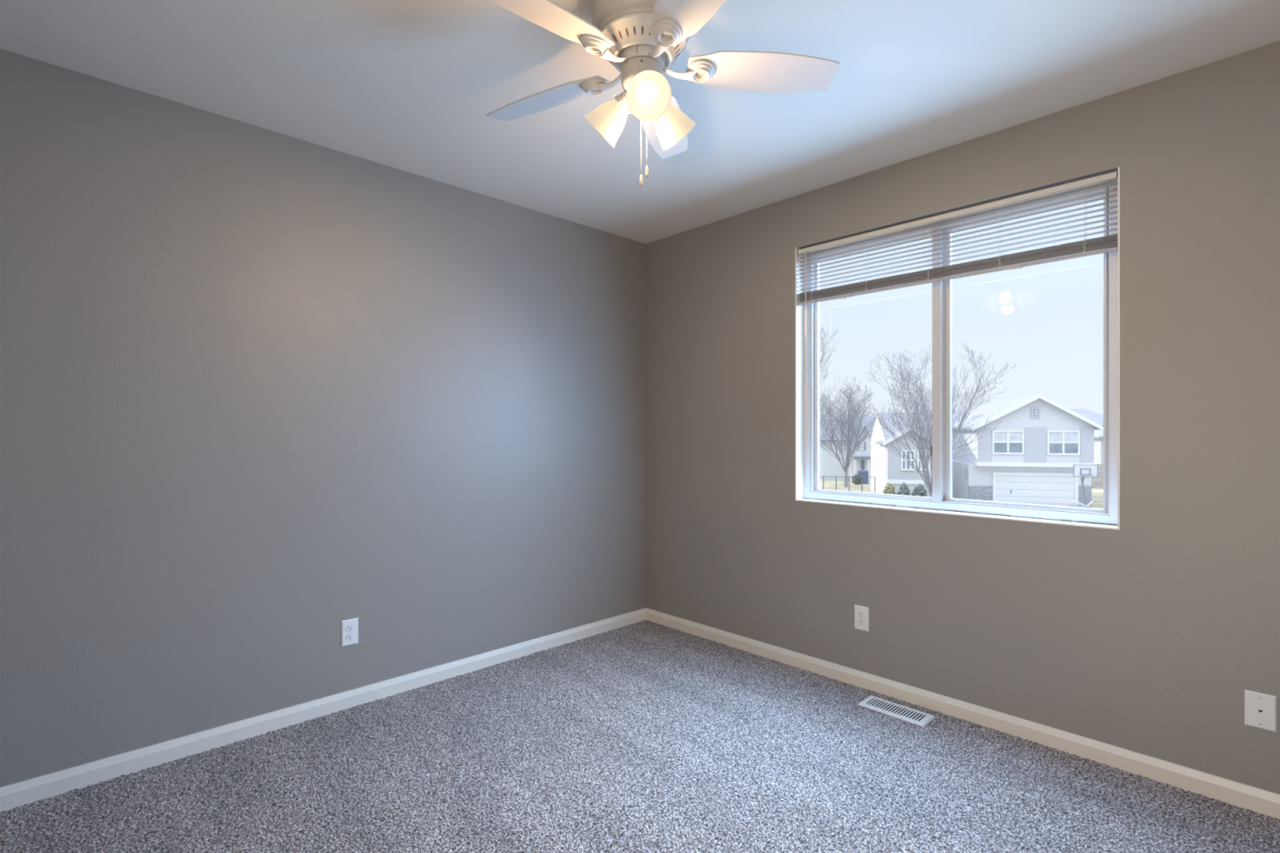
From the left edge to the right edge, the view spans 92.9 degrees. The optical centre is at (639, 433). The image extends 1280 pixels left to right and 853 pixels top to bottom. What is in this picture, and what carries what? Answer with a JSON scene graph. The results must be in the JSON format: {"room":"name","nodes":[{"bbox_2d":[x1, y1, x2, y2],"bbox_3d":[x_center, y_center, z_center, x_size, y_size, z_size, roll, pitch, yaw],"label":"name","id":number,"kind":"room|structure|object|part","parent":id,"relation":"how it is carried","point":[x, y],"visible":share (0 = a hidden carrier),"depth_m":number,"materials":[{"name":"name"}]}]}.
{"room":"empty bedroom","nodes":[
{"label":"empty bedroom","id":0,"kind":"room"},
{"bbox_2d":[0,48,645,787],"bbox_3d":[-1.223,-0.004,2.864,3.340,2.460,0.170,0,0,-44],"label":"wall","id":1,"kind":"structure","parent":0,"point":[263,391],"depth_m":2.46,"materials":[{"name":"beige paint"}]},
{"bbox_2d":[0,608,645,812],"bbox_3d":[-1.098,1.172,2.856,3.170,0.076,0.014,0,0,-44],"label":"baseboard","id":2,"kind":"structure","parent":1,"relation":"attached to","point":[46,786],"depth_m":2.46,"materials":[{"name":"white paint"}]},
{"bbox_2d":[341,617,358,647],"bbox_3d":[-1.280,0.878,2.686,0.070,0.114,0.008,0,0,-44],"label":"power outlet","id":3,"kind":"object","parent":1,"relation":"attached to","point":[349,628],"visible":1,"depth_m":2.68,"materials":[{"name":"white plastic"}]},
{"bbox_2d":[346,633,354,640],"bbox_3d":[-1.278,0.897,2.684,0.034,0.028,0.003,0,0,-44],"label":"receptacle","id":4,"kind":"object","parent":3,"relation":"attached to","point":[349,637],"depth_m":2.68,"materials":[{"name":"white plastic"}]},
{"bbox_2d":[346,624,354,631],"bbox_3d":[-1.278,0.859,2.684,0.034,0.028,0.003,0,0,-44],"label":"receptacle","id":5,"kind":"object","parent":3,"relation":"attached to","point":[349,628],"depth_m":2.68,"materials":[{"name":"white plastic"}]},
{"bbox_2d":[0,619,1279,852],"bbox_3d":[0.003,1.207,1.712,3.174,0.006,3.194,0,0,-44],"label":"floor","id":6,"kind":"structure","parent":0,"point":[644,736],"depth_m":2.11,"materials":[{"name":"grey carpet"}]},
{"bbox_2d":[857,695,935,727],"bbox_3d":[1.110,1.199,2.644,0.125,0.012,0.286,0,0,-44],"label":"floor vent","id":7,"kind":"object","parent":6,"relation":"in","point":[893,709],"visible":1,"depth_m":2.63,"materials":[{"name":"white metal"}]},
{"bbox_3d":[1.110,1.198,2.644,0.083,0.002,0.244,0,0,-44],"label":"louver panel","id":8,"kind":"part","parent":7,"relation":"part of","materials":[{"name":"white metal"}]},
{"bbox_2d":[0,0,1279,244],"bbox_3d":[0.003,-1.309,1.712,3.510,0.150,3.530,0,0,-44],"label":"ceiling","id":9,"kind":"structure","parent":0,"point":[410,86],"depth_m":2.08,"materials":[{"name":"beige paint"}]},
{"bbox_2d":[486,0,839,186],"bbox_3d":[-0.023,-0.965,1.698,1.049,0.538,1.087,0,0,-44],"label":"ceiling fan","id":10,"kind":"object","parent":9,"relation":"hanging from","point":[642,39],"visible":1,"depth_m":1.69,"materials":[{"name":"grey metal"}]},
{"bbox_3d":[-0.289,-1.038,1.893,0.430,0.006,0.138,0,15,31],"label":"fan blade","id":11,"kind":"part","parent":10,"relation":"part of","materials":[{"name":"white wood"}]},
{"bbox_3d":[-0.251,-1.038,1.492,0.430,0.006,0.138,0,15,-41],"label":"fan blade","id":12,"kind":"part","parent":10,"relation":"part of","materials":[{"name":"white wood"}]},
{"bbox_3d":[-0.101,-0.898,1.754,0.115,0.132,0.134,0,0,-44],"label":"lamp shade","id":13,"kind":"part","parent":10,"relation":"part of","materials":[{"name":"white glass"}]},
{"bbox_3d":[0.003,-0.843,1.716,0.003,0.234,0.003,0,0,-44],"label":"pull chain","id":14,"kind":"part","parent":10,"relation":"part of","materials":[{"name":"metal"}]},
{"bbox_3d":[0.016,-0.915,1.627,0.061,0.068,0.067,0,0,-44],"label":"light bulb","id":15,"kind":"part","parent":10,"relation":"part of","materials":[{"name":"white glass"}]},
{"bbox_3d":[0.019,-0.856,1.719,0.003,0.208,0.003,0,0,-44],"label":"pull chain","id":16,"kind":"part","parent":10,"relation":"part of","materials":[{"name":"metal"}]},
{"bbox_3d":[0.016,-0.898,1.603,0.124,0.132,0.131,0,0,-44],"label":"lamp shade","id":17,"kind":"part","parent":10,"relation":"part of","materials":[{"name":"white glass"}]},
{"bbox_3d":[0.081,-1.038,2.053,0.138,0.006,0.430,-15,-3,12],"label":"fan blade","id":18,"kind":"part","parent":10,"relation":"part of","materials":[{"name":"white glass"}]},
{"bbox_3d":[0.094,-0.898,1.780,0.135,0.132,0.119,0,0,-44],"label":"lamp shade","id":19,"kind":"part","parent":10,"relation":"part of","materials":[{"name":"white glass"}]},
{"bbox_3d":[0.142,-1.038,1.403,0.138,0.006,0.430,16,-6,-22],"label":"fan blade","id":20,"kind":"part","parent":10,"relation":"part of","materials":[{"name":"white wood"}]},
{"bbox_3d":[0.348,-1.038,1.750,0.430,0.006,0.138,0,-14,-5],"label":"fan blade","id":21,"kind":"part","parent":10,"relation":"part of","materials":[{"name":"white wood"}]},
{"bbox_2d":[645,40,1279,794],"bbox_3d":[1.206,-0.004,2.870,0.170,2.460,3.530,0,0,-44],"label":"wall","id":22,"kind":"structure","parent":0,"point":[1148,636],"depth_m":2.32,"materials":[{"name":"beige paint"}]},
{"bbox_2d":[854,604,868,631],"bbox_3d":[1.054,0.880,2.899,0.008,0.114,0.070,0,0,-44],"label":"power outlet","id":23,"kind":"object","parent":22,"relation":"attached to","point":[861,613],"visible":1,"depth_m":2.90,"materials":[{"name":"white plastic"}]},
{"bbox_2d":[857,618,864,626],"bbox_3d":[1.052,0.900,2.898,0.003,0.030,0.036,0,0,-44],"label":"receptacle","id":24,"kind":"object","parent":23,"relation":"attached to","point":[860,622],"depth_m":2.90,"materials":[{"name":"white plastic"}]},
{"bbox_2d":[857,610,864,617],"bbox_3d":[1.052,0.861,2.898,0.003,0.030,0.036,0,0,-44],"label":"receptacle","id":25,"kind":"object","parent":23,"relation":"attached to","point":[860,614],"depth_m":2.90,"materials":[{"name":"white plastic"}]},
{"bbox_2d":[795,166,1119,529],"bbox_3d":[1.298,-0.307,2.707,0.080,1.313,1.337,0,0,-44],"label":"trim","id":26,"kind":"structure","parent":22,"relation":"attached to","point":[799,309],"depth_m":3.16,"materials":[{"name":"white paint"}]},
{"bbox_2d":[804,179,1117,525],"bbox_3d":[1.353,-0.308,2.760,0.090,1.304,1.325,0,0,-44],"label":"window","id":27,"kind":"structure","parent":22,"relation":"in","point":[941,449],"depth_m":2.72,"materials":[{"name":"white plastic"}]},
{"bbox_3d":[1.143,-0.308,3.001,0.024,1.232,0.614,0,0,-44],"label":"sash","id":28,"kind":"part","parent":27,"relation":"part of","materials":[{"name":"clear glass"}]},
{"bbox_2d":[797,171,1117,385],"bbox_3d":[1.284,-0.599,2.694,0.040,0.708,1.320,0,0,-44],"label":"window blind","id":29,"kind":"object","parent":27,"relation":"attached to","point":[1108,243],"visible":0.94,"depth_m":2.58,"materials":[{"name":"plastic"}]},
{"bbox_3d":[1.085,-0.805,2.906,0.033,0.263,0.011,0,0,-44],"label":"ladder cord","id":30,"kind":"part","parent":29,"relation":"part of","materials":[{"name":"white fabric"}]},
{"bbox_3d":[1.285,-0.805,2.698,0.033,0.263,0.012,0,0,-44],"label":"ladder cord","id":31,"kind":"part","parent":29,"relation":"part of","materials":[{"name":"white fabric"}]},
{"bbox_3d":[1.288,-0.831,2.698,0.025,0.169,1.316,0,0,-44],"label":"slat panel","id":32,"kind":"part","parent":29,"relation":"part of","materials":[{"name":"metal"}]},
{"bbox_3d":[1.288,-0.674,2.698,0.027,0.009,1.316,0,0,-44],"label":"rail","id":33,"kind":"part","parent":29,"relation":"part of","materials":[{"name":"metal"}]},
{"bbox_3d":[1.676,-0.805,2.291,0.033,0.264,0.013,0,0,-44],"label":"ladder cord","id":34,"kind":"part","parent":29,"relation":"part of","materials":[{"name":"white fabric"}]},
{"bbox_3d":[1.586,-0.307,2.534,0.032,1.231,0.601,0,0,-44],"label":"sash","id":35,"kind":"part","parent":27,"relation":"part of","materials":[{"name":"clear glass"}]},
{"bbox_2d":[645,608,1279,819],"bbox_3d":[1.140,1.172,2.806,0.014,0.076,3.190,0,0,-44],"label":"baseboard","id":36,"kind":"structure","parent":22,"relation":"attached to","point":[1267,803],"depth_m":2.42,"materials":[{"name":"white paint"}]},
{"bbox_2d":[1244,689,1276,732],"bbox_3d":[1.978,0.885,1.940,0.007,0.113,0.072,0,0,-44],"label":"phone jack","id":37,"kind":"object","parent":22,"relation":"attached to","point":[1260,709],"visible":1,"depth_m":1.94,"materials":[{"name":"white plastic"}]},
{"label":"outside","id":38,"kind":"structure","parent":0,"visible":0},
{"bbox_2d":[1031,503,1093,508],"bbox_3d":[20.434,4.041,26.863,4.859,0.030,16.280,0,0,14],"label":"driveway","id":39,"kind":"structure","parent":38,"point":[1065,505],"depth_m":34.33,"materials":[{"name":"concrete"}]},
{"bbox_2d":[1066,464,1097,508],"bbox_3d":[23.436,2.840,32.141,1.298,2.431,1.888,0,0,14],"label":"basketball hoop","id":40,"kind":"object","parent":39,"relation":"on","point":[1079,470],"visible":0.9,"depth_m":31.81,"materials":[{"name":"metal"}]},
{"bbox_3d":[23.239,1.946,31.746,1.108,0.643,0.080,0,0,14],"label":"backboard frame","id":41,"kind":"part","parent":40,"relation":"part of","materials":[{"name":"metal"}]},
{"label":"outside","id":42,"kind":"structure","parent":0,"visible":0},
{"bbox_2d":[819,480,1103,509],"bbox_3d":[141.363,4.206,361.254,699.795,0.300,510.368,0,0,-44],"label":"ground","id":43,"kind":"structure","parent":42,"point":[1097,494],"depth_m":44.20,"materials":[{"name":"plant"}]},
{"bbox_2d":[819,324,846,438],"bbox_3d":[5.196,-0.706,24.033,5.655,9.725,6.433,0,0,19],"label":"bare tree","id":44,"kind":"object","parent":43,"relation":"on","point":[820,337],"visible":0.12,"depth_m":22.28,"materials":[{"name":"grey plant"}]},
{"bbox_2d":[819,418,875,482],"bbox_3d":[20.559,1.346,55.020,9.582,5.420,9.500,0,0,14],"label":"house","id":45,"kind":"structure","parent":43,"relation":"on","point":[829,465],"depth_m":52.79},
{"bbox_3d":[18.013,3.063,50.945,0.160,1.986,0.160,0,0,14],"label":"porch post","id":46,"kind":"part","parent":45,"relation":"part of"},
{"bbox_3d":[18.935,3.098,51.756,0.268,1.715,0.080,0,0,14],"label":"door","id":47,"kind":"part","parent":45,"relation":"part of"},
{"bbox_3d":[19.028,3.063,50.692,0.160,1.986,0.160,0,0,14],"label":"porch post","id":48,"kind":"part","parent":45,"relation":"part of","materials":[{"name":"white wood"}]},
{"bbox_2d":[819,475,875,493],"bbox_3d":[13.400,3.446,40.250,4.181,1.220,0.060,0,0,7],"label":"fence","id":49,"kind":"object","parent":43,"relation":"on","point":[848,483],"visible":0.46,"depth_m":40.15,"materials":[{"name":"metal"}]},
{"bbox_3d":[13.400,2.856,40.250,4.118,0.038,0.044,0,0,7],"label":"rail","id":50,"kind":"part","parent":49,"relation":"part of","materials":[{"name":"metal"}]},
{"bbox_3d":[13.809,3.446,40.200,0.064,1.220,0.055,0,0,-44],"label":"fence post","id":51,"kind":"part","parent":49,"relation":"part of","materials":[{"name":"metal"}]},
{"bbox_3d":[14.626,3.446,40.100,0.064,1.220,0.055,0,0,-44],"label":"fence post","id":52,"kind":"part","parent":49,"relation":"part of","materials":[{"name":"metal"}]},
{"bbox_3d":[15.444,3.446,40.000,0.064,1.220,0.055,0,0,-44],"label":"fence post","id":53,"kind":"part","parent":49,"relation":"part of","materials":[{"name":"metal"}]},
{"bbox_2d":[819,375,883,487],"bbox_3d":[14.956,-0.150,46.275,7.271,8.612,7.112,0,0,-11],"label":"bare tree","id":54,"kind":"object","parent":43,"relation":"on","point":[848,424],"visible":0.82,"depth_m":45.48,"materials":[{"name":"grey plant"}]},
{"bbox_2d":[851,474,861,484],"bbox_3d":[17.312,3.670,48.499,0.903,0.898,0.901,0,0,-11],"label":"shrub","id":55,"kind":"object","parent":43,"relation":"on","point":[855,477],"visible":0.85,"depth_m":48.33,"materials":[{"name":"green plant"}]},
{"bbox_2d":[857,470,868,484],"bbox_3d":[18.108,3.531,49.500,0.800,1.050,0.800,0,0,14],"label":"trash bin","id":56,"kind":"object","parent":43,"relation":"on","point":[862,473],"visible":0.63,"depth_m":49.09,"materials":[{"name":"blue plastic"}]},
{"bbox_2d":[859,414,875,418],"bbox_3d":[40.403,0.332,109.027,2.809,7.449,9.000,0,0,14],"label":"house","id":57,"kind":"structure","parent":43,"relation":"on","point":[869,416],"depth_m":105.78,"materials":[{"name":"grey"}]},
{"bbox_2d":[882,482,897,494],"bbox_3d":[13.738,3.398,33.597,0.790,1.421,0.820,0,0,-44],"label":"shrub","id":58,"kind":"object","parent":43,"relation":"on","point":[889,488],"visible":0.48,"depth_m":33.48,"materials":[{"name":"yellow plant"}]},
{"bbox_2d":[870,412,932,497],"bbox_3d":[16.975,1.346,39.115,3.607,5.420,8.330,0,0,14],"label":"house","id":59,"kind":"structure","parent":43,"relation":"on","point":[887,467],"depth_m":35.68,"materials":[{"name":"white"}]},
{"bbox_3d":[15.613,1.547,35.430,0.715,1.153,0.020,0,0,14],"label":"pane","id":60,"kind":"part","parent":59,"relation":"part of","materials":[{"name":"grey glass"}]},
{"bbox_2d":[897,482,911,495],"bbox_3d":[14.401,3.374,33.188,0.813,1.423,0.771,0,0,-44],"label":"shrub","id":61,"kind":"object","parent":43,"relation":"on","point":[906,491],"visible":0.38,"depth_m":33.07,"materials":[{"name":"green plant"}]},
{"bbox_2d":[911,484,927,497],"bbox_3d":[15.163,3.405,32.990,0.812,1.361,0.777,0,0,3],"label":"shrub","id":62,"kind":"object","parent":43,"relation":"on","point":[922,492],"visible":0.42,"depth_m":32.89,"materials":[{"name":"green plant"}]},
{"bbox_2d":[859,342,1015,497],"bbox_3d":[12.682,0.044,27.075,5.571,8.224,7.002,0,0,10],"label":"bare tree","id":63,"kind":"object","parent":43,"relation":"on","point":[929,485],"visible":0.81,"depth_m":26.70,"materials":[{"name":"grey plant"}]},
{"bbox_2d":[952,409,965,418],"bbox_3d":[52.187,0.057,99.712,5.411,7.999,9.000,0,0,14],"label":"house","id":64,"kind":"structure","parent":43,"relation":"on","point":[955,411],"depth_m":98.84,"materials":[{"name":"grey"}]},
{"bbox_2d":[952,394,1103,506],"bbox_3d":[23.442,0.934,38.975,6.555,6.284,9.960,0,0,14],"label":"house","id":65,"kind":"structure","parent":43,"relation":"on","point":[1033,452],"depth_m":34.70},
{"bbox_3d":[19.363,2.376,36.081,0.040,0.600,0.750,0,0,14],"label":"panel","id":66,"kind":"part","parent":65,"relation":"part of","materials":[{"name":"grey"}]},
{"bbox_3d":[19.884,0.648,35.096,0.712,2.015,0.050,0,0,14],"label":"siding panel","id":67,"kind":"part","parent":65,"relation":"part of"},
{"bbox_3d":[21.029,0.834,34.795,1.562,0.636,0.020,0,0,14],"label":"pane","id":68,"kind":"part","parent":65,"relation":"part of","materials":[{"name":"grey glass"}]},
{"bbox_3d":[21.029,0.168,34.795,1.562,0.656,0.020,0,0,14],"label":"curtained pane","id":69,"kind":"part","parent":65,"relation":"part of","materials":[{"name":"white glass"}]},
{"bbox_3d":[22.389,0.648,34.471,1.105,2.015,0.050,0,0,14],"label":"siding panel","id":70,"kind":"part","parent":65,"relation":"part of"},
{"bbox_3d":[22.568,3.154,34.803,4.328,1.845,0.120,0,0,14],"label":"garage trim","id":71,"kind":"part","parent":65,"relation":"part of","materials":[{"name":"white"}]},
{"bbox_2d":[1031,408,1039,417],"bbox_3d":[22.385,-1.171,34.447,0.435,0.566,0.100,0,0,14],"label":"gable vent","id":72,"kind":"object","parent":65,"relation":"attached to","point":[1035,412],"depth_m":34.43,"materials":[{"name":"white plastic"}]},
{"bbox_3d":[23.727,0.850,34.122,1.533,0.632,0.020,0,0,14],"label":"pane","id":73,"kind":"part","parent":65,"relation":"part of","materials":[{"name":"grey glass"}]},
{"bbox_3d":[23.727,0.188,34.122,1.533,0.652,0.020,0,0,14],"label":"curtained pane","id":74,"kind":"part","parent":65,"relation":"part of","materials":[{"name":"white glass"}]},
{"bbox_3d":[24.856,0.648,33.856,0.662,2.015,0.050,0,0,14],"label":"siding panel","id":75,"kind":"part","parent":65,"relation":"part of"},
{"bbox_2d":[1071,408,1103,426],"bbox_3d":[59.981,0.341,83.138,5.653,7.431,12.000,0,0,14],"label":"house","id":76,"kind":"structure","parent":43,"relation":"on","point":[1095,417],"depth_m":80.59,"materials":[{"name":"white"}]},
{"bbox_2d":[1091,463,1103,488],"bbox_3d":[36.422,3.147,44.283,6.370,1.817,0.111,0,0,14],"label":"wooden fence","id":77,"kind":"object","parent":43,"relation":"on","point":[1096,482],"visible":0.06,"depth_m":44.87,"materials":[{"name":"brown wood"}]},
{"bbox_2d":[1093,429,1103,464],"bbox_3d":[47.715,1.694,61.638,6.018,4.723,9.000,0,0,14],"label":"house","id":78,"kind":"structure","parent":43,"relation":"on","point":[1098,433],"depth_m":58.67,"materials":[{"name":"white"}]}
]}

